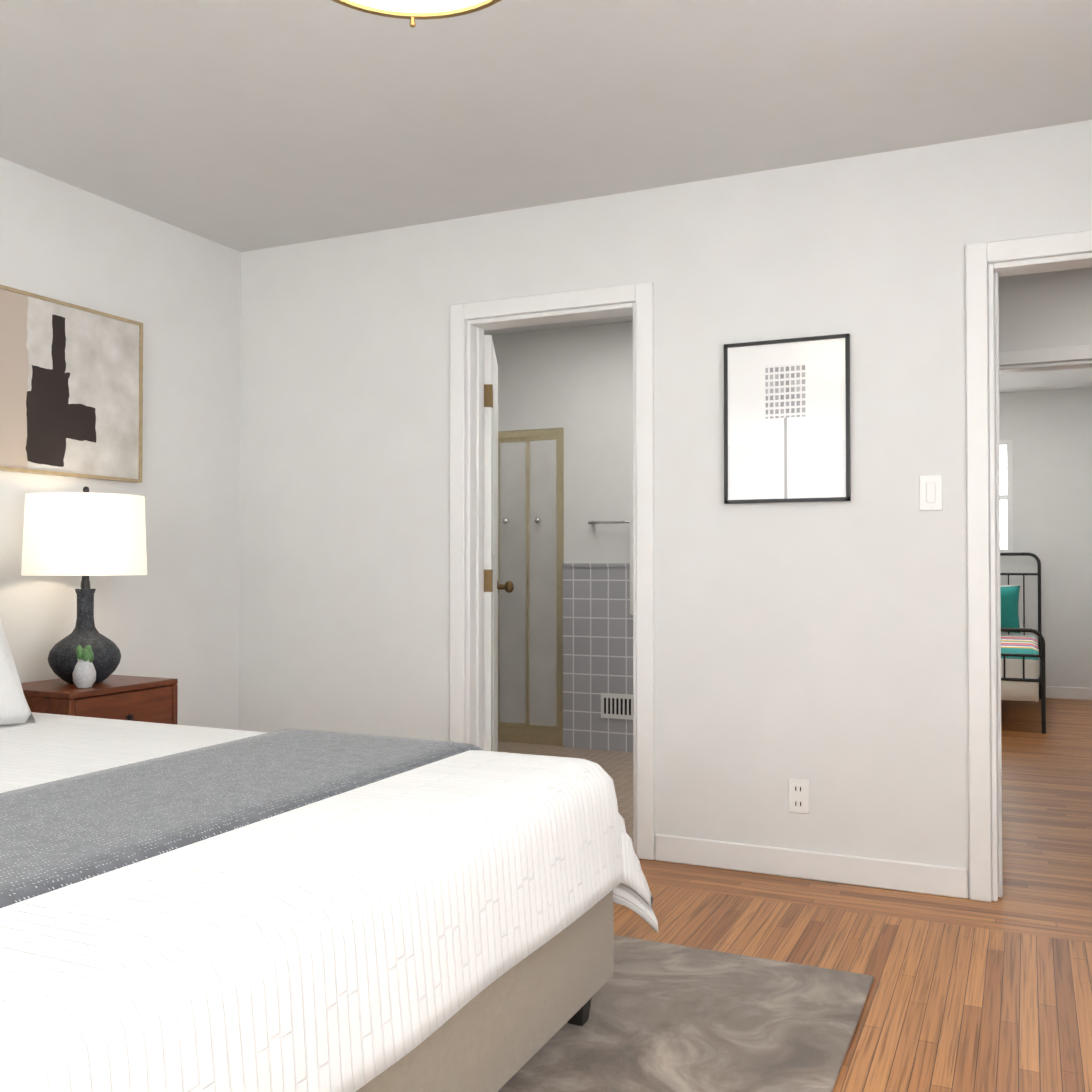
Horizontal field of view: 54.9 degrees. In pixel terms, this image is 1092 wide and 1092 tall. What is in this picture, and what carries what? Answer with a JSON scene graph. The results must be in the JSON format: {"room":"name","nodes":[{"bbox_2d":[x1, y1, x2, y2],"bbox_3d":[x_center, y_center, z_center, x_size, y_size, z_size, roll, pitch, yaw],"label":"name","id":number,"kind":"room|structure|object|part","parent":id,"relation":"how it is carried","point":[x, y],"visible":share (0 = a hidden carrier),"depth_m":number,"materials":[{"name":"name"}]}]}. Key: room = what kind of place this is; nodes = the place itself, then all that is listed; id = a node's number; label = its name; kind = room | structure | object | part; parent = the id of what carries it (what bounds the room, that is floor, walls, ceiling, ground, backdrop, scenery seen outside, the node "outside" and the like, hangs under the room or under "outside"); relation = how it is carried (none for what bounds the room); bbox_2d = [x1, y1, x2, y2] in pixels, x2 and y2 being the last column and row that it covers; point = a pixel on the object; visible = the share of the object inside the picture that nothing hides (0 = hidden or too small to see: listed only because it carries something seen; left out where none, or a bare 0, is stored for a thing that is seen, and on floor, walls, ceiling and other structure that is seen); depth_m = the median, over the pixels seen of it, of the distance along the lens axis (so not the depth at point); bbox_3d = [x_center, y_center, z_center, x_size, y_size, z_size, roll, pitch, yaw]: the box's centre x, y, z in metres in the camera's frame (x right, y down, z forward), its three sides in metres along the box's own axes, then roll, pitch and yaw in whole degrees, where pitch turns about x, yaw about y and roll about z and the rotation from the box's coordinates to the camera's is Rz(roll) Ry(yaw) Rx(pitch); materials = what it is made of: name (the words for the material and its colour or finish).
{"room":"bedroom","nodes":[
{"label":"bedroom","id":0,"kind":"room"},
{"bbox_2d":[0,157,240,729],"bbox_3d":[-1.734,-0.085,3.935,0.150,2.440,7.390,0,-1,25],"label":"wall","id":1,"kind":"structure","parent":0,"point":[174,611],"depth_m":4.18,"materials":[{"name":"paint"}]},
{"bbox_2d":[0,284,142,482],"bbox_3d":[-1.708,-0.558,3.775,0.033,0.618,0.646,0,-1,25],"label":"picture","id":2,"kind":"object","parent":1,"relation":"attached to","point":[71,390],"visible":1,"depth_m":3.76,"materials":[{"name":"paper"}]},
{"bbox_2d":[0,0,1091,392],"bbox_3d":[1.463,-1.353,4.033,5.900,0.100,10.190,0,-1,25],"label":"ceiling","id":3,"kind":"structure","parent":0,"point":[246,124],"depth_m":3.09,"materials":[{"name":"paint"}]},
{"bbox_2d":[332,0,501,27],"bbox_3d":[-0.233,-1.153,1.751,0.419,0.370,0.419,0,-1,25],"label":"ceiling light","id":4,"kind":"object","parent":3,"relation":"attached to","point":[412,10],"visible":1,"depth_m":1.92,"materials":[{"name":"white glass"}]},
{"bbox_3d":[-0.233,-1.105,1.750,0.400,0.238,0.400,0,-1,25],"label":"lamp shade","id":5,"kind":"part","parent":4,"relation":"part of","materials":[{"name":"white glass"}]},
{"bbox_2d":[492,321,632,562],"bbox_3d":[0.488,-0.053,5.992,2.180,2.440,0.100,0,-1,25],"label":"wall","id":6,"kind":"structure","parent":0,"point":[598,422],"depth_m":6.07,"materials":[{"name":"paint"}]},
{"bbox_2d":[562,563,629,566],"bbox_3d":[0.776,0.106,5.792,1.490,0.020,0.020,0,-1,25],"label":"trim","id":7,"kind":"structure","parent":6,"relation":"attached to","point":[595,564],"depth_m":5.99,"materials":[{"name":"grey tile"}]},
{"bbox_2d":[563,567,632,751],"bbox_3d":[0.778,0.640,5.787,1.490,1.048,0.012,0,-1,25],"label":"wall tile","id":8,"kind":"structure","parent":6,"relation":"attached to","point":[597,638],"depth_m":6.01,"materials":[{"name":"grey tile"}]},
{"bbox_2d":[601,693,632,719],"bbox_3d":[0.414,0.906,5.936,0.220,0.140,0.011,0,-1,25],"label":"air vent grille","id":9,"kind":"object","parent":8,"relation":"attached to","point":[616,706],"visible":0.85,"depth_m":5.94,"materials":[{"name":"metal"}]},
{"bbox_2d":[588,520,632,614],"bbox_3d":[0.460,0.120,5.905,0.461,0.532,0.074,0,-1,25],"label":"towel rail","id":10,"kind":"object","parent":6,"relation":"attached to","point":[631,554],"visible":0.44,"depth_m":5.86,"materials":[{"name":"silver metal"}]},
{"bbox_2d":[629,520,632,614],"bbox_3d":[0.551,0.119,5.840,0.180,0.532,0.030,0,-1,25],"label":"towel","id":11,"kind":"object","parent":10,"relation":"hanging from","point":[631,521],"depth_m":5.86,"materials":[{"name":"white fabric"}]},
{"bbox_2d":[498,741,632,842],"bbox_3d":[0.251,1.156,5.455,2.180,0.006,2.700,0,-1,25],"label":"floor","id":12,"kind":"structure","parent":0,"point":[617,766],"depth_m":5.69,"materials":[{"name":"beige tile"}]},
{"bbox_2d":[498,428,563,745],"bbox_3d":[-0.194,0.241,6.258,0.655,1.860,0.075,0,-1,25],"label":"shower enclosure","id":13,"kind":"object","parent":12,"relation":"on","point":[530,562],"visible":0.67,"depth_m":6.22,"materials":[{"name":"gold metal"}]},
{"bbox_3d":[-0.141,-0.149,6.218,0.246,0.036,0.035,0,-1,25],"label":"handle","id":14,"kind":"part","parent":13,"relation":"part of","materials":[{"name":"silver metal"}]},
{"bbox_2d":[239,120,1091,897],"bbox_3d":[0.646,-0.087,3.765,4.320,2.440,0.120,0,-1,25],"label":"wall","id":15,"kind":"structure","parent":0,"point":[821,648],"depth_m":3.72,"materials":[{"name":"paint"}]},
{"bbox_2d":[484,335,513,751],"bbox_3d":[-0.241,0.140,4.590,0.190,1.988,0.692,0,-1,0],"label":"bathroom door","id":16,"kind":"structure","parent":15,"relation":"in","point":[492,586],"depth_m":4.27,"materials":[{"name":"paint"}]},
{"bbox_3d":[-0.187,0.190,4.866,0.077,0.060,0.060,0,-1,0],"label":"knob","id":17,"kind":"part","parent":16,"relation":"part of","materials":[{"name":"brown metal"}]},
{"bbox_2d":[449,281,654,859],"bbox_3d":[0.034,0.089,4.042,0.845,2.095,0.152,0,-1,25],"label":"door frame","id":18,"kind":"structure","parent":15,"relation":"attached to","point":[467,388],"depth_m":4.07,"materials":[{"name":"paint"}]},
{"bbox_2d":[724,333,850,503],"bbox_3d":[0.824,-0.430,3.609,0.428,0.560,0.022,0,-1,25],"label":"print","id":19,"kind":"object","parent":15,"relation":"attached to","point":[786,420],"visible":0.92,"depth_m":3.60,"materials":[{"name":"paper"}]},
{"bbox_2d":[788,778,808,813],"bbox_3d":[0.860,0.852,3.581,0.070,0.115,0.008,0,-1,25],"label":"electrical outlet plate","id":20,"kind":"object","parent":15,"relation":"attached to","point":[798,795],"visible":1,"depth_m":3.58,"materials":[{"name":"white plastic"}]},
{"bbox_2d":[655,834,967,898],"bbox_3d":[0.871,1.082,3.570,1.046,0.095,0.014,0,-1,25],"label":"baseboard","id":21,"kind":"structure","parent":15,"relation":"attached to","point":[946,881],"depth_m":3.54,"materials":[{"name":"paint"}]},
{"bbox_2d":[919,475,942,510],"bbox_3d":[1.252,-0.173,3.417,0.070,0.115,0.010,0,-1,25],"label":"switch plate","id":22,"kind":"object","parent":15,"relation":"attached to","point":[931,496],"visible":1,"depth_m":3.41,"materials":[{"name":"white plastic"}]},
{"bbox_2d":[965,230,1091,901],"bbox_3d":[1.801,0.077,3.234,0.929,2.095,0.152,0,-1,25],"label":"door frame","id":23,"kind":"structure","parent":15,"relation":"attached to","point":[983,582],"depth_m":3.34,"materials":[{"name":"paint"}]},
{"bbox_2d":[614,698,1091,1091],"bbox_3d":[1.531,1.186,3.962,5.750,0.100,10.190,0,-1,25],"label":"floor","id":24,"kind":"structure","parent":0,"point":[967,995],"depth_m":3.02,"materials":[{"name":"brown wood"}]},
{"bbox_2d":[21,675,177,724],"bbox_3d":[-1.556,0.798,3.560,0.405,0.667,0.461,0,-1,25],"label":"nightstand","id":25,"kind":"object","parent":24,"relation":"on","point":[139,698],"visible":0.21,"depth_m":3.48,"materials":[{"name":"brown wood"}]},
{"bbox_2d":[21,486,146,683],"bbox_3d":[-1.567,0.130,3.575,0.392,0.667,0.392,0,-1,25],"label":"lamp","id":26,"kind":"object","parent":25,"relation":"on","point":[85,534],"visible":0.94,"depth_m":3.44,"materials":[{"name":"fabric"}]},
{"bbox_3d":[-1.567,-0.036,3.578,0.392,0.270,0.392,0,-1,25],"label":"lamp shade","id":27,"kind":"part","parent":26,"relation":"part of","materials":[{"name":"white fabric"}]},
{"bbox_3d":[-1.572,-0.029,3.542,0.317,0.349,0.294,0,-1,25],"label":"stem","id":28,"kind":"part","parent":26,"relation":"part of","materials":[{"name":"white fabric"}]},
{"bbox_2d":[72,645,95,687],"bbox_3d":[-1.509,0.392,3.434,0.072,0.139,0.072,0,-1,25],"label":"potted plant","id":29,"kind":"object","parent":25,"relation":"on","point":[84,674],"visible":1,"depth_m":3.41,"materials":[{"name":"white ceramic"}]},
{"bbox_3d":[-1.509,0.415,3.434,0.072,0.092,0.072,0,-1,25],"label":"pot","id":30,"kind":"part","parent":29,"relation":"part of","materials":[{"name":"white ceramic"}]},
{"bbox_3d":[-1.381,0.653,3.482,0.021,0.191,0.022,0,-1,25],"label":"knob","id":31,"kind":"part","parent":25,"relation":"part of","materials":[{"name":"black metal"}]},
{"bbox_2d":[0,618,658,1091],"bbox_3d":[-1.138,0.531,2.187,2.291,1.154,1.767,0,-1,25],"label":"bed","id":32,"kind":"object","parent":24,"relation":"on","point":[188,908],"visible":1,"depth_m":1.67,"materials":[{"name":"fabric"}]},
{"bbox_2d":[0,618,36,749],"bbox_3d":[-1.607,0.297,2.764,0.240,0.386,0.466,0,-1,25],"label":"pillow","id":33,"kind":"object","parent":32,"relation":"on","point":[15,712],"depth_m":2.86,"materials":[{"name":"white fabric"}]},
{"bbox_3d":[-1.125,0.883,2.163,2.100,0.240,1.600,0,-1,25],"label":"frame","id":34,"kind":"part","parent":32,"relation":"part of","materials":[{"name":"fabric"}]},
{"bbox_2d":[498,935,873,1091],"bbox_3d":[-0.402,1.097,1.900,1.600,0.012,2.490,0,-1,25],"label":"rug","id":35,"kind":"object","parent":24,"relation":"on","point":[665,1017],"visible":0.35,"depth_m":2.39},
{"bbox_2d":[1000,552,1045,733],"bbox_3d":[3.100,0.616,7.625,0.921,1.153,1.906,0,-1,25],"label":"bed","id":36,"kind":"object","parent":24,"relation":"on","point":[1023,674],"visible":0.29,"depth_m":6.69,"materials":[{"name":"black metal"}]},
{"bbox_2d":[998,267,1091,365],"bbox_3d":[3.001,-0.074,4.612,3.300,2.440,0.120,0,-1,25],"label":"wall","id":37,"kind":"structure","parent":0,"point":[1053,309],"depth_m":4.87,"materials":[{"name":"paint"}]},
{"bbox_2d":[999,345,1091,373],"bbox_3d":[2.392,0.118,4.888,0.730,2.065,0.152,0,-1,25],"label":"door frame","id":38,"kind":"structure","parent":37,"relation":"attached to","point":[1055,356],"depth_m":4.87,"materials":[{"name":"paint"}]},
{"bbox_2d":[999,388,1091,687],"bbox_3d":[3.820,-0.014,8.471,1.580,2.440,0.120,0,-1,25],"label":"wall","id":39,"kind":"structure","parent":0,"point":[1048,433],"depth_m":8.31,"materials":[{"name":"paint"}]},
{"bbox_2d":[999,440,1012,552],"bbox_3d":[3.469,-0.392,8.599,0.640,0.920,0.070,0,-1,25],"label":"window","id":40,"kind":"structure","parent":39,"relation":"in","point":[1008,497],"depth_m":8.44,"materials":[{"name":"paint"}]},
{"bbox_2d":[1046,686,1091,699],"bbox_3d":[3.792,1.157,8.391,1.500,0.095,0.014,0,-1,25],"label":"baseboard","id":41,"kind":"structure","parent":39,"relation":"attached to","point":[1077,693],"depth_m":8.24,"materials":[{"name":"paint"}]},
{"label":"outside","id":42,"kind":"structure","parent":0,"visible":0},
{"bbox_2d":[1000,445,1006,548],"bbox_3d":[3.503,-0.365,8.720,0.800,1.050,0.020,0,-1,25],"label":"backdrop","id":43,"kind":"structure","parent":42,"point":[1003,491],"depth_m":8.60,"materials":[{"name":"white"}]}
]}

